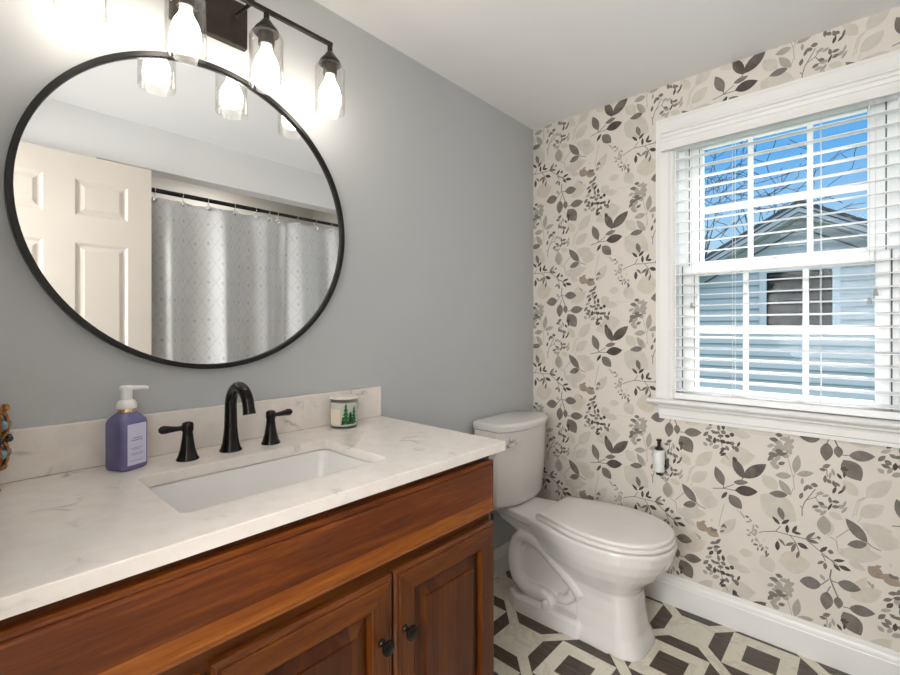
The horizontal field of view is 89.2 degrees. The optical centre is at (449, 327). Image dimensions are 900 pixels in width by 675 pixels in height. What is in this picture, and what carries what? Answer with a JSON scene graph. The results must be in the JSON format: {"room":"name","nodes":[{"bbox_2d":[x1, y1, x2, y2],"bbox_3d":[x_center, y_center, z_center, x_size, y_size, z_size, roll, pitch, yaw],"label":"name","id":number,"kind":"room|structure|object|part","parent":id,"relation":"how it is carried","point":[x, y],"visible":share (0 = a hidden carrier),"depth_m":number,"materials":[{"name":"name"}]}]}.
{"room":"bathroom","nodes":[
{"label":"bathroom","id":0,"kind":"room"},
{"bbox_2d":[0,0,532,549],"bbox_3d":[-0.727,0.067,1.231,0.100,2.244,3.640,0,0,42],"label":"wall","id":1,"kind":"structure","parent":0,"point":[430,305],"depth_m":1.61,"materials":[{"name":"paint"}]},
{"bbox_2d":[4,51,344,368],"bbox_3d":[-0.636,-0.298,1.233,0.029,0.814,0.814,0,0,42],"label":"round mirror","id":2,"kind":"object","parent":1,"relation":"attached to","point":[173,209],"visible":0.99,"depth_m":1.16,"materials":[{"name":"black metal"}]},
{"bbox_2d":[0,386,380,483],"bbox_3d":[-0.644,0.264,1.232,0.019,0.106,1.150,0,0,42],"label":"backsplash","id":3,"kind":"structure","parent":1,"relation":"attached to","point":[38,451],"depth_m":1.14,"materials":[{"name":"stone"}]},
{"bbox_2d":[52,0,343,109],"bbox_3d":[-0.588,-0.776,1.177,0.176,0.268,0.672,0,0,42],"label":"vanity light","id":4,"kind":"object","parent":1,"relation":"attached to","point":[224,21],"visible":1,"depth_m":1.22,"materials":[{"name":"brown metal"}]},
{"bbox_3d":[-0.753,-0.706,0.931,0.063,0.092,0.063,0,0,42],"label":"light bulb","id":5,"kind":"part","parent":4,"relation":"part of","materials":[{"name":"white glass"}]},
{"bbox_3d":[-0.622,-0.706,1.075,0.063,0.092,0.063,0,0,42],"label":"light bulb","id":6,"kind":"part","parent":4,"relation":"part of","materials":[{"name":"white glass"}]},
{"bbox_3d":[-0.622,-0.712,1.075,0.087,0.140,0.087,0,0,42],"label":"lamp shade","id":7,"kind":"part","parent":4,"relation":"part of","materials":[{"name":"clear glass"}]},
{"bbox_2d":[176,0,195,13],"bbox_3d":[-0.622,-0.769,1.075,0.041,0.032,0.041,0,0,42],"label":"socket","id":8,"kind":"object","parent":4,"relation":"attached to","point":[188,5],"depth_m":1.06,"materials":[{"name":"grey metal"}]},
{"bbox_3d":[-0.553,-0.860,1.229,0.116,0.032,0.016,0,0,42],"label":"arm","id":9,"kind":"part","parent":4,"relation":"part of","materials":[{"name":"brown metal"}]},
{"bbox_2d":[258,29,274,49],"bbox_3d":[-0.490,-0.769,1.219,0.041,0.032,0.041,0,0,42],"label":"socket","id":10,"kind":"object","parent":4,"relation":"attached to","point":[266,37],"depth_m":1.20,"materials":[{"name":"grey metal"}]},
{"bbox_3d":[-0.490,-0.706,1.219,0.063,0.092,0.063,0,0,42],"label":"light bulb","id":11,"kind":"part","parent":4,"relation":"part of","materials":[{"name":"white glass"}]},
{"bbox_3d":[-0.490,-0.712,1.219,0.087,0.140,0.087,0,0,42],"label":"lamp shade","id":12,"kind":"part","parent":4,"relation":"part of","materials":[{"name":"clear glass"}]},
{"bbox_2d":[323,61,336,77],"bbox_3d":[-0.358,-0.769,1.363,0.041,0.032,0.041,0,0,42],"label":"socket","id":13,"kind":"object","parent":4,"relation":"attached to","point":[329,67],"depth_m":1.35,"materials":[{"name":"grey metal"}]},
{"bbox_3d":[-0.358,-0.706,1.363,0.063,0.092,0.063,0,0,42],"label":"light bulb","id":14,"kind":"part","parent":4,"relation":"part of","materials":[{"name":"white glass"}]},
{"bbox_2d":[494,541,509,578],"bbox_3d":[0.087,1.126,2.035,0.016,0.127,1.044,0,0,42],"label":"baseboard","id":15,"kind":"structure","parent":1,"relation":"attached to","point":[501,563],"depth_m":2.20,"materials":[{"name":"white wood"}]},
{"bbox_2d":[314,0,899,129],"bbox_3d":[0.135,-1.105,0.443,2.435,0.100,3.640,0,0,42],"label":"ceiling","id":16,"kind":"structure","parent":0,"point":[540,63],"depth_m":1.65,"materials":[{"name":"paint"}]},
{"bbox_2d":[494,569,849,674],"bbox_3d":[0.135,1.239,0.443,2.435,0.100,3.640,0,0,42],"label":"floor","id":17,"kind":"structure","parent":0,"point":[686,643],"depth_m":1.68,"materials":[{"name":"tile"}]},
{"bbox_2d":[0,456,493,674],"bbox_3d":[-0.436,0.767,1.023,0.586,0.846,1.095,0,0,42],"label":"vanity cabinet","id":18,"kind":"object","parent":17,"relation":"on","point":[399,580],"visible":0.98,"depth_m":0.84,"materials":[{"name":"brown wood"}]},
{"bbox_2d":[0,416,504,619],"bbox_3d":[-0.442,0.330,1.047,0.566,0.026,1.150,0,0,42],"label":"countertop","id":19,"kind":"structure","parent":18,"relation":"on","point":[64,535],"depth_m":0.82,"materials":[{"name":"stone"}]},
{"bbox_2d":[0,404,13,491],"bbox_3d":[-0.887,0.233,0.866,0.089,0.168,0.085,0,0,42],"label":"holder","id":20,"kind":"object","parent":19,"relation":"on","point":[5,422],"visible":1,"depth_m":0.88,"materials":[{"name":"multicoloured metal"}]},
{"bbox_2d":[105,385,148,471],"bbox_3d":[-0.732,0.224,1.035,0.065,0.187,0.063,0,0,18],"label":"soap bottle","id":21,"kind":"object","parent":19,"relation":"on","point":[125,430],"visible":1,"depth_m":1.01,"materials":[{"name":"purple plastic"}]},
{"bbox_2d":[130,436,142,461],"bbox_3d":[-0.703,0.271,1.024,0.001,0.051,0.030,0,0,18],"label":"print","id":22,"kind":"object","parent":21,"relation":"attached to","point":[136,442],"depth_m":1.02},
{"bbox_2d":[158,381,292,461],"bbox_3d":[-0.533,0.226,1.152,0.152,0.182,0.332,0,0,42],"label":"faucet","id":23,"kind":"object","parent":19,"relation":"on","point":[230,442],"visible":1,"depth_m":1.16,"materials":[{"name":"brown metal"}]},
{"bbox_3d":[-0.656,0.238,1.076,0.018,0.019,0.054,0,0,42],"label":"lever","id":24,"kind":"part","parent":23,"relation":"part of","materials":[{"name":"brown metal"}]},
{"bbox_3d":[-0.634,0.272,1.103,0.050,0.091,0.050,0,0,42],"label":"handle","id":25,"kind":"part","parent":23,"relation":"part of","materials":[{"name":"brown metal"}]},
{"bbox_3d":[-0.533,0.226,1.152,0.152,0.182,0.055,0,0,42],"label":"spout","id":26,"kind":"part","parent":23,"relation":"part of","materials":[{"name":"brown metal"}]},
{"bbox_3d":[-0.493,0.272,1.257,0.050,0.091,0.050,0,0,42],"label":"handle","id":27,"kind":"part","parent":23,"relation":"part of","materials":[{"name":"brown metal"}]},
{"bbox_3d":[-0.469,0.238,1.281,0.018,0.019,0.054,0,0,42],"label":"lever","id":28,"kind":"part","parent":23,"relation":"part of","materials":[{"name":"brown metal"}]},
{"bbox_2d":[148,449,369,512],"bbox_3d":[-0.406,0.422,1.039,0.338,0.154,0.509,0,0,42],"label":"sink basin","id":29,"kind":"object","parent":19,"relation":"in","point":[197,493],"visible":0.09,"depth_m":1.14,"materials":[{"name":"white ceramic"}]},
{"bbox_2d":[330,394,357,426],"bbox_3d":[-0.341,0.269,1.471,0.091,0.098,0.090,0,0,42],"label":"candle jar","id":30,"kind":"object","parent":19,"relation":"on","point":[343,410],"visible":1,"depth_m":1.44,"materials":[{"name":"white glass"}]},
{"bbox_3d":[-0.342,0.223,1.471,0.090,0.006,0.090,0,0,42],"label":"lid","id":31,"kind":"part","parent":30,"relation":"part of","materials":[{"name":"wax"}]},
{"bbox_2d":[343,404,355,423],"bbox_3d":[-0.316,0.268,1.439,0.052,0.066,0.009,0,0,-38],"label":"print","id":32,"kind":"object","parent":30,"relation":"attached to","point":[349,410],"depth_m":1.44},
{"bbox_3d":[-0.253,0.796,0.851,0.024,0.536,0.366,0,0,42],"label":"door","id":33,"kind":"part","parent":18,"relation":"part of","materials":[{"name":"brown wood"}]},
{"bbox_3d":[-0.252,0.796,0.850,0.018,0.419,0.250,0,0,42],"label":"raised panel","id":34,"kind":"part","parent":18,"relation":"part of","materials":[{"name":"brown wood"}]},
{"bbox_3d":[-0.133,0.657,0.943,0.029,0.031,0.031,0,0,42],"label":"knob","id":35,"kind":"part","parent":18,"relation":"part of","materials":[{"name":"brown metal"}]},
{"bbox_3d":[-0.088,0.658,0.991,0.029,0.031,0.031,0,0,42],"label":"knob","id":36,"kind":"part","parent":18,"relation":"part of","materials":[{"name":"brown metal"}]},
{"bbox_3d":[-0.005,0.795,1.121,0.024,0.538,0.356,0,0,42],"label":"door","id":37,"kind":"part","parent":18,"relation":"part of","materials":[{"name":"brown wood"}]},
{"bbox_3d":[-0.004,0.795,1.120,0.018,0.421,0.239,0,0,42],"label":"raised panel","id":38,"kind":"part","parent":18,"relation":"part of","materials":[{"name":"brown wood"}]},
{"bbox_2d":[472,410,676,661],"bbox_3d":[0.519,0.802,1.914,0.812,0.776,0.424,0,0,42],"label":"toilet","id":39,"kind":"object","parent":17,"relation":"on","point":[580,568],"visible":1,"depth_m":1.79,"materials":[{"name":"ceramic"}]},
{"bbox_3d":[0.303,0.618,2.118,0.189,0.338,0.406,0,0,42],"label":"tank","id":40,"kind":"part","parent":39,"relation":"part of","materials":[{"name":"ceramic"}]},
{"bbox_3d":[0.304,0.431,2.117,0.211,0.035,0.410,0,0,42],"label":"tank lid","id":41,"kind":"part","parent":39,"relation":"part of","materials":[{"name":"ceramic"}]},
{"bbox_3d":[0.260,0.487,1.930,0.030,0.028,0.086,0,0,39],"label":"flush lever","id":42,"kind":"part","parent":39,"relation":"part of","materials":[{"name":"silver metal"}]},
{"bbox_3d":[0.524,0.988,1.879,0.751,0.403,0.374,0,0,42],"label":"bowl","id":43,"kind":"part","parent":39,"relation":"part of","materials":[{"name":"ceramic"}]},
{"bbox_3d":[0.619,0.759,1.792,0.479,0.019,0.362,0,0,42],"label":"lid","id":44,"kind":"part","parent":39,"relation":"part of","materials":[{"name":"plastic"}]},
{"bbox_3d":[0.621,0.779,1.790,0.481,0.016,0.370,0,0,42],"label":"seat","id":45,"kind":"part","parent":39,"relation":"part of","materials":[{"name":"plastic"}]},
{"bbox_2d":[533,6,899,651],"bbox_3d":[1.045,0.067,1.982,1.500,2.244,0.141,0,0,42],"label":"wall","id":46,"kind":"structure","parent":0,"point":[803,527],"depth_m":1.96,"materials":[{"name":"paper"}]},
{"bbox_2d":[652,439,668,474],"bbox_3d":[0.907,0.557,1.973,0.059,0.154,0.061,0,0,42],"label":"toilet paper holder","id":47,"kind":"object","parent":46,"relation":"attached to","point":[660,464],"visible":1,"depth_m":1.95,"materials":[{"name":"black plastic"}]},
{"bbox_2d":[653,449,664,472],"bbox_3d":[0.901,0.573,1.970,0.049,0.095,0.049,0,0,42],"label":"toilet paper roll","id":48,"kind":"object","parent":47,"relation":"on","point":[658,454],"depth_m":1.95,"materials":[{"name":"white paper"}]},
{"bbox_2d":[644,572,899,674],"bbox_3d":[0.993,1.126,1.925,1.500,0.127,0.016,0,0,42],"label":"baseboard","id":49,"kind":"structure","parent":46,"relation":"attached to","point":[846,653],"depth_m":1.70,"materials":[{"name":"white wood"}]},
{"bbox_2d":[647,49,899,447],"bbox_3d":[1.254,-0.255,1.764,0.887,1.293,0.220,0,0,42],"label":"window","id":50,"kind":"structure","parent":46,"relation":"in","point":[856,429],"depth_m":1.76,"materials":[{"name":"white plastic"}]},
{"bbox_2d":[660,66,899,419],"bbox_3d":[1.212,-0.267,1.716,0.778,1.135,0.087,0,0,42],"label":"window blind","id":51,"kind":"object","parent":50,"relation":"attached to","point":[882,86],"visible":1,"depth_m":1.68,"materials":[{"name":"white plastic"}]},
{"bbox_3d":[0.999,-0.440,1.887,0.002,0.674,0.002,0,0,42],"label":"lift cord","id":52,"kind":"part","parent":51,"relation":"part of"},
{"bbox_3d":[1.128,-0.253,1.815,0.002,1.052,0.055,0,0,42],"label":"ladder cord","id":53,"kind":"part","parent":51,"relation":"part of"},
{"bbox_3d":[1.223,0.288,1.728,0.687,0.025,0.048,0,0,42],"label":"rail","id":54,"kind":"part","parent":51,"relation":"part of","materials":[{"name":"white plastic"}]},
{"bbox_3d":[1.327,-0.253,1.633,0.002,1.052,0.055,0,0,42],"label":"ladder cord","id":55,"kind":"part","parent":51,"relation":"part of","materials":[{"name":"white fabric"}]},
{"bbox_3d":[1.396,-0.439,1.520,0.002,0.676,0.002,0,0,-18],"label":"lift cord","id":56,"kind":"part","parent":51,"relation":"part of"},
{"bbox_3d":[1.409,-0.452,1.512,0.002,0.649,0.002,0,0,42],"label":"lift cord","id":57,"kind":"part","parent":51,"relation":"part of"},
{"bbox_3d":[1.256,0.015,1.764,0.643,0.562,0.028,0,0,42],"label":"sash","id":58,"kind":"part","parent":50,"relation":"part of","materials":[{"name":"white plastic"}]},
{"bbox_3d":[1.285,-0.528,1.796,0.643,0.585,0.028,0,0,42],"label":"sash","id":59,"kind":"part","parent":50,"relation":"part of","materials":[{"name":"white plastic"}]},
{"label":"outside","id":60,"kind":"structure","parent":0,"visible":0},
{"bbox_3d":[12.241,4.289,19.024,55.000,0.200,39.600,0,0,42],"label":"ground","id":61,"kind":"structure","parent":60,"visible":0},
{"bbox_2d":[704,140,862,254],"bbox_3d":[8.873,-2.573,21.232,15.459,13.720,13.993,0,0,42],"label":"bare tree","id":62,"kind":"object","parent":61,"relation":"on","point":[713,188],"visible":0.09,"depth_m":19.00,"materials":[{"name":"brown plant"}]},
{"bbox_2d":[699,200,874,400],"bbox_3d":[7.084,1.064,8.578,7.700,6.250,3.975,0,0,42],"label":"house","id":63,"kind":"structure","parent":61,"relation":"on","point":[839,218],"depth_m":7.58,"materials":[{"name":"blue"}]},
{"bbox_3d":[5.801,-0.486,7.599,0.870,0.920,0.070,0,0,42],"label":"pane","id":64,"kind":"part","parent":63,"relation":"part of","materials":[{"name":"grey glass"}]}
]}

